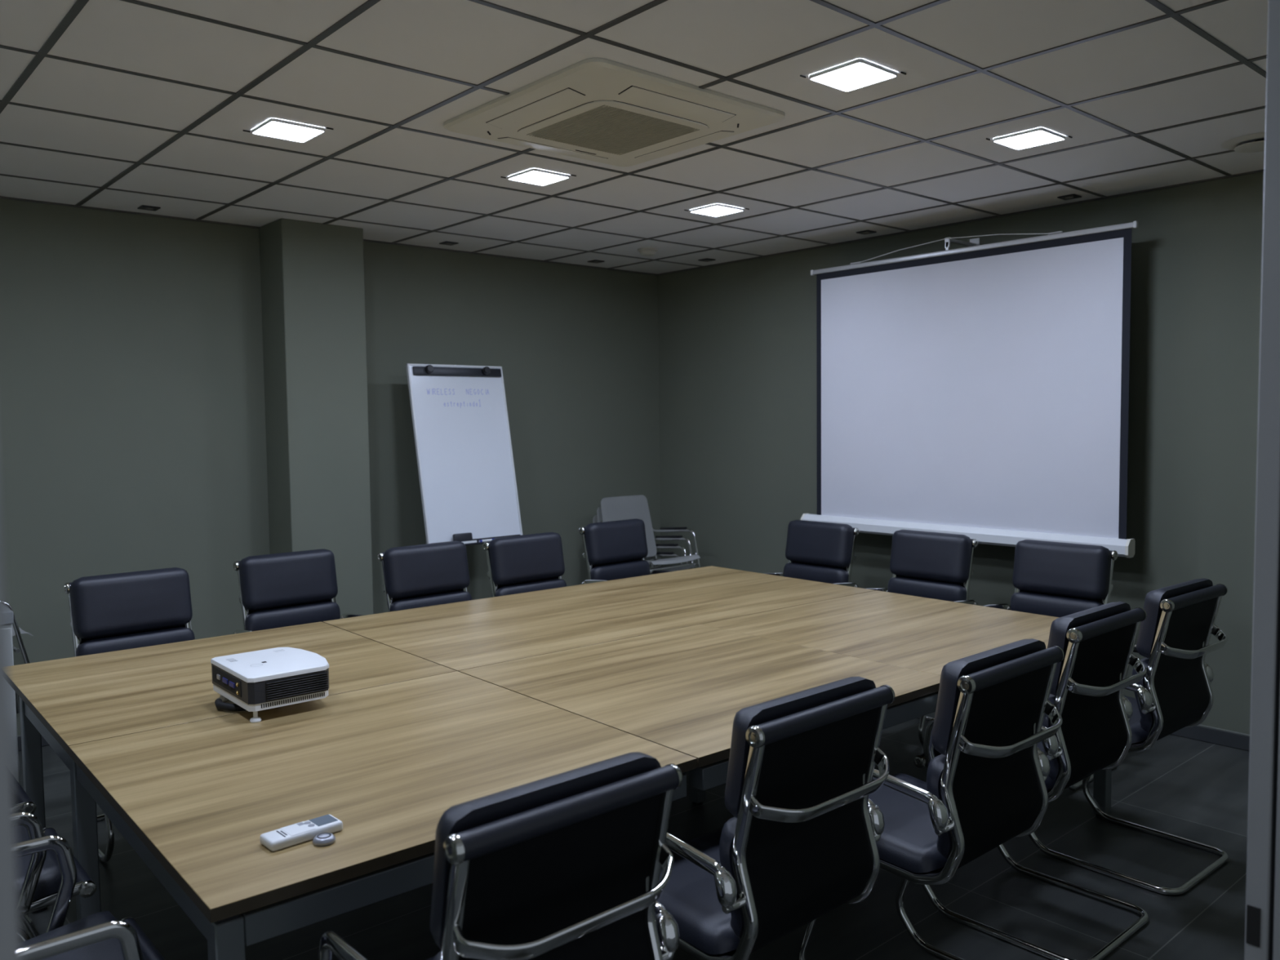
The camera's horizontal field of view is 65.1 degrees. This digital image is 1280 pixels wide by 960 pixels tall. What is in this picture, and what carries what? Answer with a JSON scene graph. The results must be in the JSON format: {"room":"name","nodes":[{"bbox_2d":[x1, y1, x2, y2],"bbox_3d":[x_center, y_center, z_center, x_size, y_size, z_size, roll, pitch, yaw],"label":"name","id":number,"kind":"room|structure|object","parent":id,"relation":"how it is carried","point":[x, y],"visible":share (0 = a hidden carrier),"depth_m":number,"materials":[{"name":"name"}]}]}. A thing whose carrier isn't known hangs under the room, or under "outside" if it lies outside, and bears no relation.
{"room":"conference room","nodes":[
{"label":"conference room","id":0,"kind":"room"},
{"bbox_2d":[258,217,373,615],"bbox_3d":[-1.821,-0.077,5.679,0.468,2.670,0.318,-4,5,-41],"label":"wall pillar","id":1,"kind":"structure","parent":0,"point":[312,273],"depth_m":5.53,"materials":[{"name":"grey paint"}]},
{"bbox_2d":[0,198,660,735],"bbox_3d":[-1.998,-0.113,5.814,5.865,2.730,0.120,-4,5,-41],"label":"wall","id":2,"kind":"structure","parent":0,"point":[133,431],"depth_m":5.44,"materials":[{"name":"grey paint"}]},
{"bbox_2d":[17,734,48,751],"bbox_3d":[-1.940,1.212,5.844,5.605,0.078,0.010,-4,5,-41],"label":"baseboard","id":3,"kind":"structure","parent":2,"relation":"attached to","point":[44,743],"depth_m":4.89,"materials":[{"name":"tile"}]},
{"bbox_2d":[17,711,1249,959],"bbox_3d":[0.294,1.426,3.329,6.025,0.100,7.200,-4,5,-41],"label":"floor","id":4,"kind":"structure","parent":0,"point":[1196,790],"depth_m":3.32,"materials":[{"name":"stone"}]},
{"bbox_2d":[4,605,19,783],"bbox_3d":[-2.919,0.955,3.883,0.810,0.850,0.492,-4,5,-41],"label":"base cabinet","id":5,"kind":"object","parent":4,"relation":"on","point":[9,615],"visible":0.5,"depth_m":3.97,"materials":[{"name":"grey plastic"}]},
{"bbox_2d":[4,605,13,624],"bbox_3d":[-2.934,0.555,3.871,0.810,0.050,0.460,-4,5,-41],"label":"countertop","id":6,"kind":"structure","parent":5,"relation":"on","point":[9,615],"depth_m":3.96,"materials":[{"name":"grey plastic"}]},
{"bbox_2d":[13,775,36,931],"bbox_3d":[-2.126,0.931,2.900,0.579,0.997,0.541,-4,5,-41],"label":"chair","id":7,"kind":"object","parent":4,"relation":"on","point":[23,802],"visible":0.24,"depth_m":2.93,"materials":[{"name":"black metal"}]},
{"bbox_2d":[13,792,17,803],"bbox_3d":[-2.085,0.930,2.936,0.389,0.069,0.434,-4,5,-41],"label":"seat cushion","id":8,"kind":"object","parent":7,"relation":"on","point":[15,793],"depth_m":2.93,"materials":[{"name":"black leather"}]},
{"bbox_2d":[14,812,97,942],"bbox_3d":[-1.672,0.956,2.387,0.579,0.997,0.541,-4,5,-41],"label":"chair","id":9,"kind":"object","parent":4,"relation":"on","point":[39,877],"visible":0.58,"depth_m":2.35,"materials":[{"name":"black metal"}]},
{"bbox_2d":[15,825,61,901],"bbox_3d":[-1.631,0.955,2.424,0.389,0.069,0.434,-4,5,-41],"label":"seat cushion","id":10,"kind":"object","parent":9,"relation":"on","point":[50,879],"depth_m":2.37,"materials":[{"name":"black leather"}]},
{"bbox_2d":[16,835,165,959],"bbox_3d":[-1.197,0.981,1.881,0.579,0.997,0.541,-4,5,-41],"label":"chair","id":11,"kind":"object","parent":4,"relation":"on","point":[100,935],"visible":0.97,"depth_m":2.04,"materials":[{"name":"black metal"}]},
{"bbox_2d":[21,911,148,959],"bbox_3d":[-1.156,0.980,1.917,0.389,0.069,0.434,-4,5,-41],"label":"seat cushion","id":12,"kind":"object","parent":11,"relation":"on","point":[108,949],"depth_m":2.04,"materials":[{"name":"black leather"}]},
{"bbox_2d":[64,567,195,862],"bbox_3d":[-1.885,0.870,3.871,0.541,0.997,0.579,-4,5,-43],"label":"chair","id":13,"kind":"object","parent":4,"relation":"on","point":[117,611],"visible":0.32,"depth_m":3.92,"materials":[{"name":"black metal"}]},
{"bbox_2d":[69,567,192,639],"bbox_3d":[-2.001,0.486,3.967,0.434,0.240,0.090,-4,5,-43],"label":"cushion","id":14,"kind":"object","parent":13,"relation":"on","point":[147,604],"depth_m":3.93,"materials":[{"name":"black leather"}]},
{"bbox_2d":[75,626,195,656],"bbox_3d":[-1.988,0.732,3.971,0.434,0.250,0.081,-4,5,-43],"label":"cushion","id":15,"kind":"object","parent":13,"relation":"on","point":[152,636],"depth_m":3.93,"materials":[{"name":"black leather"}]},
{"bbox_2d":[232,548,364,634],"bbox_3d":[-1.457,0.832,4.423,0.541,0.997,0.579,-4,5,-43],"label":"chair","id":16,"kind":"object","parent":4,"relation":"on","point":[282,589],"visible":0.27,"depth_m":4.47,"materials":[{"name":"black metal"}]},
{"bbox_2d":[239,548,337,610],"bbox_3d":[-1.572,0.449,4.518,0.434,0.240,0.090,-4,5,-43],"label":"cushion","id":17,"kind":"object","parent":16,"relation":"on","point":[306,580],"depth_m":4.48,"materials":[{"name":"black leather"}]},
{"bbox_2d":[244,600,340,631],"bbox_3d":[-1.560,0.694,4.522,0.434,0.250,0.081,-4,5,-43],"label":"cushion","id":18,"kind":"object","parent":16,"relation":"on","point":[267,617],"depth_m":4.48,"materials":[{"name":"black leather"}]},
{"bbox_2d":[377,541,471,612],"bbox_3d":[-0.886,0.810,4.670,0.541,0.997,0.579,-4,5,-43],"label":"chair","id":19,"kind":"object","parent":4,"relation":"on","point":[427,575],"visible":0.24,"depth_m":4.71,"materials":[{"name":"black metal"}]},
{"bbox_2d":[389,590,471,611],"bbox_3d":[-0.989,0.672,4.770,0.434,0.250,0.081,-4,5,-43],"label":"cushion","id":20,"kind":"object","parent":19,"relation":"on","point":[437,597],"depth_m":4.72,"materials":[{"name":"black leather"}]},
{"bbox_2d":[405,363,522,597],"bbox_3d":[-1.085,0.256,6.157,0.664,1.920,0.432,-4,5,-41],"label":"flipchart","id":21,"kind":"object","parent":4,"relation":"on","point":[467,477],"visible":0.79,"depth_m":6.08,"materials":[{"name":"white paper"}]},
{"bbox_2d":[452,532,476,543],"bbox_3d":[-1.042,0.350,5.951,0.145,0.069,0.045,-4,5,-41],"label":"eraser","id":22,"kind":"object","parent":21,"relation":"on","point":[466,538],"visible":0.74,"depth_m":5.94,"materials":[{"name":"grey plastic"}]},
{"bbox_2d":[431,534,519,546],"bbox_3d":[-0.962,0.373,6.026,0.626,0.036,0.064,-4,5,-41],"label":"tray","id":23,"kind":"object","parent":21,"relation":"on","point":[475,537],"depth_m":6.04,"materials":[{"name":"grey plastic"}]},
{"bbox_2d":[478,537,495,542],"bbox_3d":[-0.913,0.365,6.048,0.132,0.018,0.018,-4,5,-41],"label":"marker pen","id":24,"kind":"object","parent":21,"relation":"on","point":[488,540],"visible":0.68,"depth_m":6.03,"materials":[{"name":"white plastic"}]},
{"bbox_2d":[318,751,682,959],"bbox_3d":[-0.253,0.975,1.801,0.541,0.997,0.579,-4,5,-41],"label":"chair","id":25,"kind":"object","parent":4,"relation":"on","point":[566,865],"visible":1,"depth_m":1.61,"materials":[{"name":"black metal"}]},
{"bbox_2d":[433,951,441,959],"bbox_3d":[-0.157,0.847,1.683,0.434,0.250,0.081,-4,5,-41],"label":"cushion","id":26,"kind":"object","parent":25,"relation":"on","point":[437,957],"depth_m":1.55,"materials":[{"name":"black leather"}]},
{"bbox_2d":[430,751,661,949],"bbox_3d":[-0.150,0.603,1.657,0.434,0.240,0.090,-4,5,-41],"label":"cushion","id":27,"kind":"object","parent":25,"relation":"on","point":[523,892],"depth_m":1.61,"materials":[{"name":"black leather"}]},
{"bbox_2d":[482,532,567,596],"bbox_3d":[-0.448,0.785,5.013,0.541,0.997,0.579,-4,5,-43],"label":"chair","id":28,"kind":"object","parent":4,"relation":"on","point":[524,563],"visible":0.26,"depth_m":5.05,"materials":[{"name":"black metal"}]},
{"bbox_2d":[495,578,567,596],"bbox_3d":[-0.551,0.647,5.112,0.434,0.250,0.081,-4,5,-43],"label":"cushion","id":29,"kind":"object","parent":28,"relation":"on","point":[530,584],"depth_m":5.06,"materials":[{"name":"black leather"}]},
{"bbox_2d":[7,565,1111,959],"bbox_3d":[-0.161,0.983,3.705,3.415,0.750,2.285,-4,4,-40],"label":"conference table","id":30,"kind":"object","parent":4,"relation":"on","point":[426,711],"visible":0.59,"depth_m":2.91,"materials":[{"name":"brown wood"}]},
{"bbox_2d":[214,698,245,711],"bbox_3d":[-1.153,0.653,2.914,0.185,0.025,0.081,-1,3,-4],"label":"power cable","id":31,"kind":"object","parent":30,"relation":"on","point":[219,704],"visible":0.59,"depth_m":2.88,"materials":[{"name":"black rubber"}]},
{"bbox_2d":[210,647,328,723],"bbox_3d":[-1.079,0.597,2.966,0.280,0.131,0.337,-4,4,-40],"label":"projector","id":32,"kind":"object","parent":30,"relation":"on","point":[255,681],"visible":1,"depth_m":2.86,"materials":[{"name":"grey plastic"}]},
{"bbox_2d":[261,692,324,708],"bbox_3d":[-0.981,0.623,2.838,0.182,0.011,0.002,-4,5,-41],"label":"vent","id":33,"kind":"object","parent":32,"relation":"attached to","point":[322,692],"depth_m":2.84,"materials":[{"name":"white plastic"}]},
{"bbox_2d":[259,814,342,851],"bbox_3d":[-0.676,0.704,2.006,0.150,0.022,0.060,-4,5,-43],"label":"remote control","id":34,"kind":"object","parent":30,"relation":"on","point":[304,831],"visible":1,"depth_m":1.99,"materials":[{"name":"white plastic"}]},
{"bbox_2d":[312,832,335,846],"bbox_3d":[-0.624,0.709,1.980,0.043,0.015,0.043,-4,5,-41],"label":"clicker","id":35,"kind":"object","parent":30,"relation":"on","point":[323,839],"visible":1,"depth_m":1.97,"materials":[{"name":"silver metal"}]},
{"bbox_2d":[578,518,675,584],"bbox_3d":[-0.009,0.740,5.674,0.541,0.997,0.579,-4,5,-43],"label":"chair","id":36,"kind":"object","parent":4,"relation":"on","point":[613,549],"visible":0.36,"depth_m":5.71,"materials":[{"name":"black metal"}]},
{"bbox_2d":[584,518,648,565],"bbox_3d":[-0.124,0.357,5.769,0.434,0.240,0.090,-4,5,-43],"label":"cushion","id":37,"kind":"object","parent":36,"relation":"on","point":[620,542],"depth_m":5.72,"materials":[{"name":"black leather"}]},
{"bbox_2d":[591,560,649,580],"bbox_3d":[-0.111,0.602,5.773,0.434,0.250,0.081,-4,5,-43],"label":"cushion","id":38,"kind":"object","parent":36,"relation":"on","point":[612,570],"depth_m":5.72,"materials":[{"name":"black leather"}]},
{"bbox_2d":[652,551,683,570],"bbox_3d":[-0.019,0.730,6.936,0.532,0.853,0.562,-4,5,-41],"label":"chair","id":39,"kind":"object","parent":4,"relation":"on","point":[658,553],"visible":0.06,"depth_m":7.04,"materials":[{"name":"grey plastic"}]},
{"bbox_2d":[592,515,689,569],"bbox_3d":[0.010,0.670,6.898,0.532,0.853,0.562,-4,5,-41],"label":"chair","id":40,"kind":"object","parent":39,"relation":"on","point":[595,517],"visible":0.16,"depth_m":6.98,"materials":[{"name":"grey plastic"}]},
{"bbox_2d":[596,506,695,570],"bbox_3d":[0.039,0.610,6.861,0.532,0.853,0.562,-4,5,-41],"label":"chair","id":41,"kind":"object","parent":39,"relation":"on","point":[599,514],"visible":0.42,"depth_m":6.92,"materials":[{"name":"grey plastic"}]},
{"bbox_2d":[600,494,701,569],"bbox_3d":[0.068,0.549,6.823,0.532,0.853,0.562,-4,5,-41],"label":"chair","id":42,"kind":"object","parent":41,"relation":"on","point":[628,507],"visible":0.38,"depth_m":6.99,"materials":[{"name":"grey plastic"}]},
{"bbox_2d":[657,676,895,959],"bbox_3d":[0.243,0.939,2.301,0.541,0.997,0.579,-4,5,-41],"label":"chair","id":43,"kind":"object","parent":4,"relation":"on","point":[799,846],"visible":0.88,"depth_m":2.11,"materials":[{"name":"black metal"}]},
{"bbox_2d":[657,826,740,954],"bbox_3d":[0.206,0.939,2.342,0.434,0.069,0.389,-4,5,-41],"label":"seat cushion","id":44,"kind":"object","parent":43,"relation":"on","point":[689,895],"depth_m":2.19,"materials":[{"name":"black leather"}]},
{"bbox_2d":[719,817,743,939],"bbox_3d":[0.339,0.811,2.183,0.434,0.250,0.081,-4,5,-41],"label":"cushion","id":45,"kind":"object","parent":43,"relation":"on","point":[731,840],"depth_m":2.03,"materials":[{"name":"black leather"}]},
{"bbox_2d":[724,676,875,817],"bbox_3d":[0.345,0.567,2.157,0.434,0.240,0.090,-4,5,-41],"label":"cushion","id":46,"kind":"object","parent":43,"relation":"on","point":[809,768],"depth_m":2.10,"materials":[{"name":"black leather"}]},
{"bbox_2d":[762,520,859,587],"bbox_3d":[0.870,0.741,5.497,0.579,0.997,0.541,-4,5,-41],"label":"chair","id":47,"kind":"object","parent":4,"relation":"on","point":[815,551],"visible":0.39,"depth_m":5.52,"materials":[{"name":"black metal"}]},
{"bbox_2d":[783,562,848,583],"bbox_3d":[0.979,0.600,5.587,0.081,0.250,0.434,-4,5,-41],"label":"cushion","id":48,"kind":"object","parent":47,"relation":"on","point":[824,572],"depth_m":5.53,"materials":[{"name":"black leather"}]},
{"bbox_2d":[785,520,853,568],"bbox_3d":[0.987,0.355,5.582,0.090,0.240,0.434,-4,5,-41],"label":"cushion","id":49,"kind":"object","parent":47,"relation":"on","point":[809,544],"depth_m":5.54,"materials":[{"name":"black leather"}]},
{"bbox_2d":[866,529,978,748],"bbox_3d":[1.328,0.768,4.942,0.579,0.997,0.541,-4,5,-41],"label":"chair","id":50,"kind":"object","parent":4,"relation":"on","point":[924,564],"visible":0.35,"depth_m":4.97,"materials":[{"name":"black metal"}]},
{"bbox_2d":[887,576,966,601],"bbox_3d":[1.437,0.628,5.031,0.081,0.250,0.434,-4,5,-41],"label":"cushion","id":51,"kind":"object","parent":50,"relation":"on","point":[945,589],"depth_m":4.98,"materials":[{"name":"black leather"}]},
{"bbox_2d":[889,529,972,583],"bbox_3d":[1.445,0.383,5.026,0.090,0.240,0.434,-4,5,-41],"label":"cushion","id":52,"kind":"object","parent":50,"relation":"on","point":[917,557],"depth_m":4.98,"materials":[{"name":"black leather"}]},
{"bbox_2d":[797,638,1064,959],"bbox_3d":[0.773,0.911,2.662,0.541,0.997,0.579,-4,5,-41],"label":"chair","id":53,"kind":"object","parent":4,"relation":"on","point":[986,788],"visible":0.84,"depth_m":2.48,"materials":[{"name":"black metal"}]},
{"bbox_2d":[868,773,946,872],"bbox_3d":[0.737,0.911,2.703,0.434,0.069,0.389,-4,5,-41],"label":"seat cushion","id":54,"kind":"object","parent":53,"relation":"on","point":[908,842],"depth_m":2.55,"materials":[{"name":"black leather"}]},
{"bbox_2d":[926,754,951,859],"bbox_3d":[0.869,0.784,2.544,0.434,0.250,0.081,-4,5,-41],"label":"cushion","id":55,"kind":"object","parent":53,"relation":"on","point":[939,775],"depth_m":2.39,"materials":[{"name":"black leather"}]},
{"bbox_2d":[931,638,1045,755],"bbox_3d":[0.876,0.539,2.518,0.434,0.240,0.090,-4,5,-41],"label":"cushion","id":56,"kind":"object","parent":53,"relation":"on","point":[1005,713],"depth_m":2.44,"materials":[{"name":"black leather"}]},
{"bbox_2d":[913,601,1149,959],"bbox_3d":[1.241,0.875,3.166,0.541,0.997,0.579,-4,5,-41],"label":"chair","id":57,"kind":"object","parent":4,"relation":"on","point":[1097,643],"visible":0.64,"depth_m":2.99,"materials":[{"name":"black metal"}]},
{"bbox_2d":[933,741,1055,790],"bbox_3d":[1.204,0.875,3.207,0.434,0.069,0.389,-4,5,-41],"label":"seat cushion","id":58,"kind":"object","parent":57,"relation":"on","point":[1049,783],"depth_m":2.98,"materials":[{"name":"black leather"}]},
{"bbox_2d":[1041,694,1060,781],"bbox_3d":[1.337,0.748,3.047,0.434,0.250,0.081,-4,5,-41],"label":"cushion","id":59,"kind":"object","parent":57,"relation":"on","point":[1055,770],"depth_m":2.89,"materials":[{"name":"black leather"}]},
{"bbox_2d":[1047,601,1130,695],"bbox_3d":[1.344,0.504,3.022,0.434,0.240,0.090,-4,5,-41],"label":"cushion","id":60,"kind":"object","parent":57,"relation":"on","point":[1104,660],"depth_m":2.96,"materials":[{"name":"black leather"}]},
{"bbox_2d":[982,539,1117,790],"bbox_3d":[1.784,0.791,4.465,0.579,0.997,0.541,-4,5,-41],"label":"chair","id":61,"kind":"object","parent":4,"relation":"on","point":[1050,578],"visible":0.34,"depth_m":4.51,"materials":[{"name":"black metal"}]},
{"bbox_2d":[1010,591,1102,617],"bbox_3d":[1.893,0.651,4.554,0.081,0.250,0.434,-4,5,-41],"label":"cushion","id":62,"kind":"object","parent":61,"relation":"on","point":[1055,604],"depth_m":4.54,"materials":[{"name":"black leather"}]},
{"bbox_2d":[1012,539,1111,599],"bbox_3d":[1.901,0.406,4.549,0.090,0.240,0.434,-4,5,-41],"label":"cushion","id":63,"kind":"object","parent":61,"relation":"on","point":[1042,570],"depth_m":4.51,"materials":[{"name":"black leather"}]},
{"bbox_2d":[1028,577,1228,895],"bbox_3d":[1.737,0.844,3.593,0.541,0.997,0.579,-4,4,-40],"label":"chair","id":64,"kind":"object","parent":4,"relation":"on","point":[1175,693],"visible":0.67,"depth_m":3.40,"materials":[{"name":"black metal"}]},
{"bbox_2d":[1124,695,1149,743],"bbox_3d":[1.702,0.844,3.635,0.434,0.069,0.389,-4,4,-40],"label":"seat cushion","id":65,"kind":"object","parent":64,"relation":"on","point":[1140,735],"depth_m":3.43,"materials":[{"name":"black leather"}]},
{"bbox_2d":[1132,657,1153,733],"bbox_3d":[1.830,0.717,3.472,0.434,0.250,0.081,-4,4,-40],"label":"cushion","id":66,"kind":"object","parent":64,"relation":"on","point":[1145,725],"depth_m":3.32,"materials":[{"name":"black leather"}]},
{"bbox_2d":[1136,577,1213,658],"bbox_3d":[1.836,0.473,3.446,0.434,0.240,0.090,-4,4,-40],"label":"cushion","id":67,"kind":"object","parent":64,"relation":"on","point":[1189,627],"depth_m":3.35,"materials":[{"name":"black leather"}]},
{"bbox_2d":[0,0,1268,275],"bbox_3d":[0.264,-1.315,3.163,5.865,0.068,6.994,-4,5,-41],"label":"ceiling","id":68,"kind":"structure","parent":0,"point":[124,106],"depth_m":3.54,"materials":[{"name":"white tile"}]},
{"bbox_2d":[137,204,160,211],"bbox_3d":[-2.463,-1.362,5.028,0.085,0.010,0.085,-4,5,-41],"label":"recessed light","id":69,"kind":"object","parent":68,"relation":"in","point":[143,206],"visible":1,"depth_m":5.01,"materials":[{"name":"grey plastic"}]},
{"bbox_2d":[243,118,333,142],"bbox_3d":[-1.307,-1.297,3.722,0.250,0.012,0.228,-4,5,-41],"label":"recessed light","id":70,"kind":"object","parent":68,"relation":"in","point":[277,128],"visible":1,"depth_m":3.71,"materials":[{"name":"white plastic"}]},
{"bbox_2d":[254,121,322,141],"bbox_3d":[-1.307,-1.299,3.722,0.196,0.006,0.196,-4,5,-41],"label":"diffuser","id":71,"kind":"object","parent":70,"relation":"attached to","point":[288,131],"depth_m":3.72,"materials":[{"name":"white plastic"}]},
{"bbox_2d":[439,241,458,245],"bbox_3d":[-1.167,-1.442,6.118,0.085,0.010,0.085,-4,5,-41],"label":"recessed light","id":72,"kind":"object","parent":68,"relation":"in","point":[450,243],"visible":1,"depth_m":6.11,"materials":[{"name":"grey metal"}]},
{"bbox_2d":[500,168,576,186],"bbox_3d":[-0.453,-1.352,4.476,0.250,0.012,0.228,-4,5,-41],"label":"recessed light","id":73,"kind":"object","parent":68,"relation":"in","point":[532,175],"visible":1,"depth_m":4.47,"materials":[{"name":"white plastic"}]},
{"bbox_2d":[511,171,566,184],"bbox_3d":[-0.453,-1.354,4.476,0.196,0.006,0.196,-4,5,-41],"label":"diffuser","id":74,"kind":"object","parent":73,"relation":"attached to","point":[530,177],"depth_m":4.48,"materials":[{"name":"white plastic"}]},
{"bbox_2d":[587,259,604,262],"bbox_3d":[-0.302,-1.498,6.881,0.085,0.010,0.085,-4,5,-41],"label":"recessed light","id":75,"kind":"object","parent":68,"relation":"in","point":[593,260],"visible":1,"depth_m":6.87,"materials":[{"name":"grey metal"}]},
{"bbox_2d":[443,57,784,166],"bbox_3d":[-0.100,-1.289,3.649,0.910,0.047,0.910,-4,5,-41],"label":"air conditioner","id":76,"kind":"object","parent":68,"relation":"attached to","point":[602,110],"visible":1,"depth_m":3.50,"materials":[{"name":"beige plastic"}]},
{"bbox_2d":[517,100,709,157],"bbox_3d":[-0.100,-1.269,3.650,0.545,0.004,0.545,-4,5,-41],"label":"grille","id":77,"kind":"object","parent":76,"relation":"attached to","point":[606,128],"depth_m":3.61,"materials":[{"name":"beige plastic"}]},
{"bbox_2d":[637,247,657,256],"bbox_3d":[0.050,-1.461,6.433,0.132,0.039,0.132,-4,5,-41],"label":"smoke detector","id":78,"kind":"object","parent":68,"relation":"attached to","point":[646,251],"visible":1,"depth_m":6.39,"materials":[{"name":"beige plastic"}]},
{"bbox_2d":[697,257,715,262],"bbox_3d":[0.459,-1.507,6.873,0.085,0.010,0.085,-4,5,-41],"label":"recessed light","id":79,"kind":"object","parent":68,"relation":"in","point":[706,260],"visible":1,"depth_m":6.85,"materials":[{"name":"grey metal"}]},
{"bbox_2d":[684,203,749,217],"bbox_3d":[0.401,-1.407,5.229,0.250,0.012,0.228,-4,5,-41],"label":"recessed light","id":80,"kind":"object","parent":68,"relation":"in","point":[716,210],"visible":1,"depth_m":5.22,"materials":[{"name":"white plastic"}]},
{"bbox_2d":[694,205,740,215],"bbox_3d":[0.401,-1.409,5.229,0.196,0.006,0.196,-4,5,-41],"label":"diffuser","id":81,"kind":"object","parent":80,"relation":"attached to","point":[707,210],"depth_m":5.23,"materials":[{"name":"white plastic"}]},
{"bbox_2d":[800,58,906,92],"bbox_3d":[0.680,-1.289,3.197,0.250,0.012,0.228,-4,5,-41],"label":"recessed light","id":82,"kind":"object","parent":68,"relation":"in","point":[857,73],"visible":1,"depth_m":3.19,"materials":[{"name":"white plastic"}]},
{"bbox_2d":[813,62,894,89],"bbox_3d":[0.680,-1.291,3.196,0.196,0.006,0.196,-4,5,-41],"label":"diffuser","id":83,"kind":"object","parent":82,"relation":"attached to","point":[846,76],"depth_m":3.19,"materials":[{"name":"white plastic"}]},
{"bbox_2d":[856,230,876,234],"bbox_3d":[1.335,-1.460,5.914,0.085,0.010,0.085,-4,5,-41],"label":"recessed light","id":84,"kind":"object","parent":68,"relation":"in","point":[865,232],"visible":1,"depth_m":5.90,"materials":[{"name":"grey metal"}]},
{"bbox_2d":[986,127,1072,150],"bbox_3d":[1.534,-1.344,3.950,0.250,0.012,0.228,-4,5,-41],"label":"recessed light","id":85,"kind":"object","parent":68,"relation":"in","point":[1037,136],"visible":1,"depth_m":3.94,"materials":[{"name":"white plastic"}]},
{"bbox_2d":[995,130,1062,148],"bbox_3d":[1.534,-1.346,3.950,0.196,0.006,0.196,-4,5,-41],"label":"diffuser","id":86,"kind":"object","parent":85,"relation":"attached to","point":[1025,139],"depth_m":3.95,"materials":[{"name":"white plastic"}]},
{"bbox_2d":[1057,194,1081,199],"bbox_3d":[2.152,-1.416,5.022,0.085,0.010,0.085,-4,5,-41],"label":"recessed light","id":87,"kind":"object","parent":68,"relation":"in","point":[1070,196],"visible":1,"depth_m":5.01,"materials":[{"name":"grey metal"}]},
{"bbox_2d":[1221,132,1265,152],"bbox_3d":[2.424,-1.347,3.974,0.321,0.029,0.180,-4,5,-41],"label":"valve","id":88,"kind":"object","parent":68,"relation":"attached to","point":[1258,145],"visible":0.69,"depth_m":3.98,"materials":[{"name":"beige plastic"}]},
{"bbox_2d":[657,171,1263,734],"bbox_3d":[1.890,-0.155,5.751,0.120,2.730,5.124,-4,5,-41],"label":"wall","id":89,"kind":"structure","parent":0,"point":[737,340],"depth_m":5.04,"materials":[{"name":"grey paint"}]},
{"bbox_2d":[800,221,1137,557],"bbox_3d":[1.762,-0.507,5.527,0.329,1.668,1.975,-4,5,-41],"label":"projection screen","id":90,"kind":"object","parent":89,"relation":"attached to","point":[980,393],"visible":0.98,"depth_m":5.29,"materials":[{"name":"white fabric"}]},
{"bbox_2d":[1049,693,1249,751],"bbox_3d":[1.857,1.171,5.787,0.010,0.078,5.064,-4,5,-41],"label":"baseboard","id":91,"kind":"structure","parent":89,"relation":"attached to","point":[1220,736],"depth_m":4.77,"materials":[{"name":"tile"}]},
{"bbox_3d":[-0.506,0.236,0.183,0.622,2.670,0.055,-4,5,-41],"label":"wall","id":92,"kind":"structure","parent":0,"visible":0},
{"bbox_2d":[0,528,22,959],"bbox_3d":[-0.290,0.220,0.407,0.058,2.660,0.069,-4,5,-41],"label":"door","id":93,"kind":"structure","parent":92,"relation":"in","point":[10,922],"depth_m":0.39,"materials":[{"name":"grey metal"}]},
{"bbox_3d":[2.330,0.053,2.686,3.533,2.670,0.055,-4,5,-41],"label":"wall","id":94,"kind":"structure","parent":0,"visible":0},
{"bbox_2d":[1244,0,1279,959],"bbox_3d":[0.989,0.138,1.536,0.061,2.660,0.069,-4,5,-41],"label":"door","id":95,"kind":"structure","parent":94,"relation":"in","point":[1262,920],"depth_m":1.53,"materials":[{"name":"grey metal"}]},
{"bbox_3d":[-3.092,0.791,4.444,0.562,0.853,0.532,-4,5,-41],"label":"chair","id":96,"kind":"object","parent":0,"visible":0},
{"bbox_2d":[4,600,42,736],"bbox_3d":[-3.059,0.727,4.470,0.562,0.853,0.532,-4,5,-41],"label":"chair","id":97,"kind":"object","parent":96,"relation":"on","point":[17,631],"visible":0.3,"depth_m":4.42,"materials":[{"name":"metal"}]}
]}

